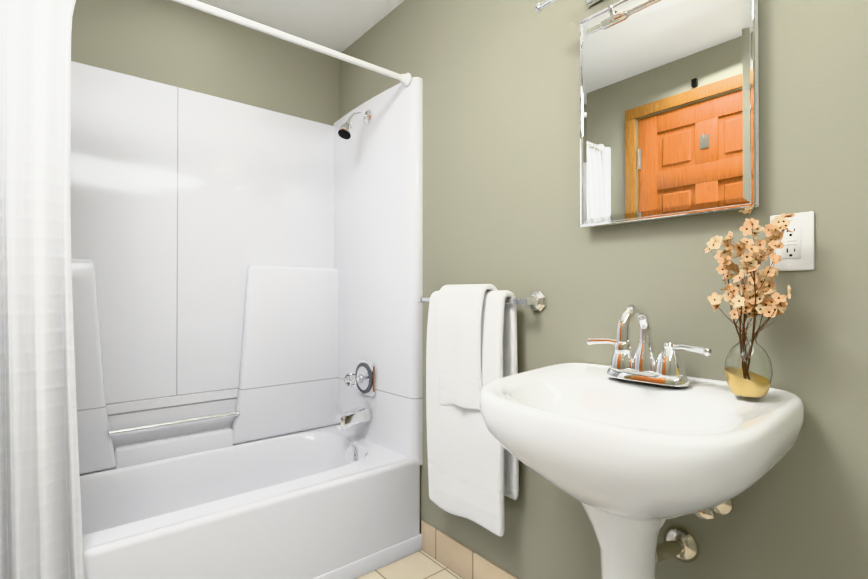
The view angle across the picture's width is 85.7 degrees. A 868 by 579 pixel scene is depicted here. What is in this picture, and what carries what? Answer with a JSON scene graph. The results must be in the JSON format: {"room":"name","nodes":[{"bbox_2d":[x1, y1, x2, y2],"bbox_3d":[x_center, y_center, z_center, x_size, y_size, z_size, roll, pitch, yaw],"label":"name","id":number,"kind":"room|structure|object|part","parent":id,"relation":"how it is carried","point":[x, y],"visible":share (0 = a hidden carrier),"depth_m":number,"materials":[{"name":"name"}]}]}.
{"room":"bathroom","nodes":[
{"label":"bathroom","id":0,"kind":"room"},
{"bbox_2d":[71,0,338,125],"bbox_3d":[-1.168,-0.095,1.970,1.640,2.281,0.120,0,-1,-39],"label":"wall","id":1,"kind":"structure","parent":0,"point":[172,43],"depth_m":2.04,"materials":[{"name":"green paint"}]},
{"bbox_2d":[196,0,403,52],"bbox_3d":[-0.254,-1.293,0.957,1.760,0.100,2.860,0,-1,-39],"label":"ceiling","id":2,"kind":"structure","parent":0,"point":[340,26],"depth_m":2.11,"materials":[{"name":"white paint"}]},
{"bbox_2d":[356,550,462,578],"bbox_3d":[-0.254,1.088,0.940,1.760,0.100,2.860,0,-1,-39],"label":"floor","id":3,"kind":"structure","parent":0,"point":[420,564],"depth_m":1.74,"materials":[{"name":"beige tile"}]},
{"bbox_2d":[0,0,422,578],"bbox_3d":[-0.843,0.082,1.667,1.524,1.924,0.754,0,-1,-39],"label":"shower","id":4,"kind":"object","parent":3,"relation":"on","point":[211,337],"visible":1,"depth_m":1.86,"materials":[{"name":"white plastic"}]},
{"bbox_2d":[0,0,84,578],"bbox_3d":[-1.032,0.049,1.090,0.371,1.780,0.099,0,-1,-39],"label":"shower curtain","id":5,"kind":"object","parent":4,"relation":"hanging from","point":[41,537],"depth_m":1.14,"materials":[{"name":"fabric"}]},
{"bbox_2d":[109,410,239,436],"bbox_3d":[-1.034,0.539,1.897,0.468,0.025,0.025,0,-1,-39],"label":"grab bar","id":6,"kind":"object","parent":4,"relation":"in","point":[236,414],"depth_m":1.88,"materials":[{"name":"silver metal"}]},
{"bbox_3d":[-0.660,-0.855,1.451,1.429,0.054,0.054,0,-1,-39],"label":"shower curtain rod","id":7,"kind":"part","parent":4,"relation":"part of","materials":[{"name":"white metal"}]},
{"bbox_2d":[346,445,356,463],"bbox_3d":[-0.362,0.724,2.048,0.021,0.080,0.080,0,-1,-39],"label":"overflow drain","id":8,"kind":"object","parent":4,"relation":"in","point":[351,452],"depth_m":2.04,"materials":[{"name":"silver metal"}]},
{"bbox_2d":[336,405,371,430],"bbox_3d":[-0.355,0.563,2.060,0.146,0.082,0.068,0,-1,-39],"label":"tub spout","id":9,"kind":"object","parent":4,"relation":"in","point":[362,414],"depth_m":2.04,"materials":[{"name":"silver metal"}]},
{"bbox_2d":[344,359,375,396],"bbox_3d":[-0.347,0.399,2.083,0.104,0.156,0.156,0,-1,-39],"label":"handle","id":10,"kind":"object","parent":4,"relation":"in","point":[364,377],"depth_m":2.08,"materials":[{"name":"silver metal"}]},
{"bbox_2d":[479,304,803,578],"bbox_3d":[0.391,0.535,0.994,0.456,1.007,0.574,0,-1,-39],"label":"pedestal sink","id":11,"kind":"object","parent":3,"relation":"on","point":[630,450],"visible":1,"depth_m":0.91,"materials":[{"name":"white ceramic"}]},
{"bbox_2d":[586,304,711,386],"bbox_3d":[0.453,0.119,1.047,0.153,0.175,0.289,0,-1,-39],"label":"faucet","id":12,"kind":"object","parent":11,"relation":"on","point":[643,368],"depth_m":1.04,"materials":[{"name":"silver metal"}]},
{"bbox_2d":[705,205,794,397],"bbox_3d":[0.595,0.020,0.902,0.146,0.368,0.157,0,-1,-39],"label":"flower vase","id":13,"kind":"object","parent":11,"relation":"on","point":[748,369],"visible":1,"depth_m":0.89,"materials":[{"name":"gold glass"}]},
{"bbox_2d":[339,0,867,578],"bbox_3d":[0.381,-0.098,1.468,0.120,2.281,2.860,0,-1,-39],"label":"wall","id":14,"kind":"structure","parent":0,"point":[501,144],"depth_m":1.19,"materials":[{"name":"green paint"}]},
{"bbox_2d":[421,520,517,578],"bbox_3d":[0.555,0.981,1.144,0.012,0.117,1.910,0,-1,-39],"label":"baseboard","id":15,"kind":"structure","parent":14,"relation":"attached to","point":[457,558],"depth_m":1.69,"materials":[{"name":"beige tile"}]},
{"bbox_2d":[418,284,545,536],"bbox_3d":[0.114,0.376,1.579,0.143,0.786,0.538,0,-1,-39],"label":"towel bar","id":16,"kind":"object","parent":14,"relation":"attached to","point":[473,462],"visible":0.94,"depth_m":1.50,"materials":[{"name":"white fabric"}]},
{"bbox_2d":[535,0,600,12],"bbox_3d":[0.505,-0.875,1.097,0.162,0.255,0.548,0,-1,-39],"label":"vanity light bar","id":17,"kind":"object","parent":14,"relation":"attached to","point":[540,7],"visible":1,"depth_m":1.25,"materials":[{"name":"silver metal"}]},
{"bbox_2d":[580,0,758,227],"bbox_3d":[0.545,-0.453,1.136,0.046,0.566,0.410,0,-1,-39],"label":"medicine cabinet mirror","id":18,"kind":"object","parent":14,"relation":"attached to","point":[669,108],"visible":1,"depth_m":1.10,"materials":[{"name":"silver mirror"}]},
{"bbox_2d":[770,211,814,270],"bbox_3d":[0.722,-0.096,0.946,0.009,0.116,0.073,0,-1,-39],"label":"outlet","id":19,"kind":"object","parent":14,"relation":"attached to","point":[796,252],"visible":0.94,"depth_m":0.94,"materials":[{"name":"white plastic"}]}
]}

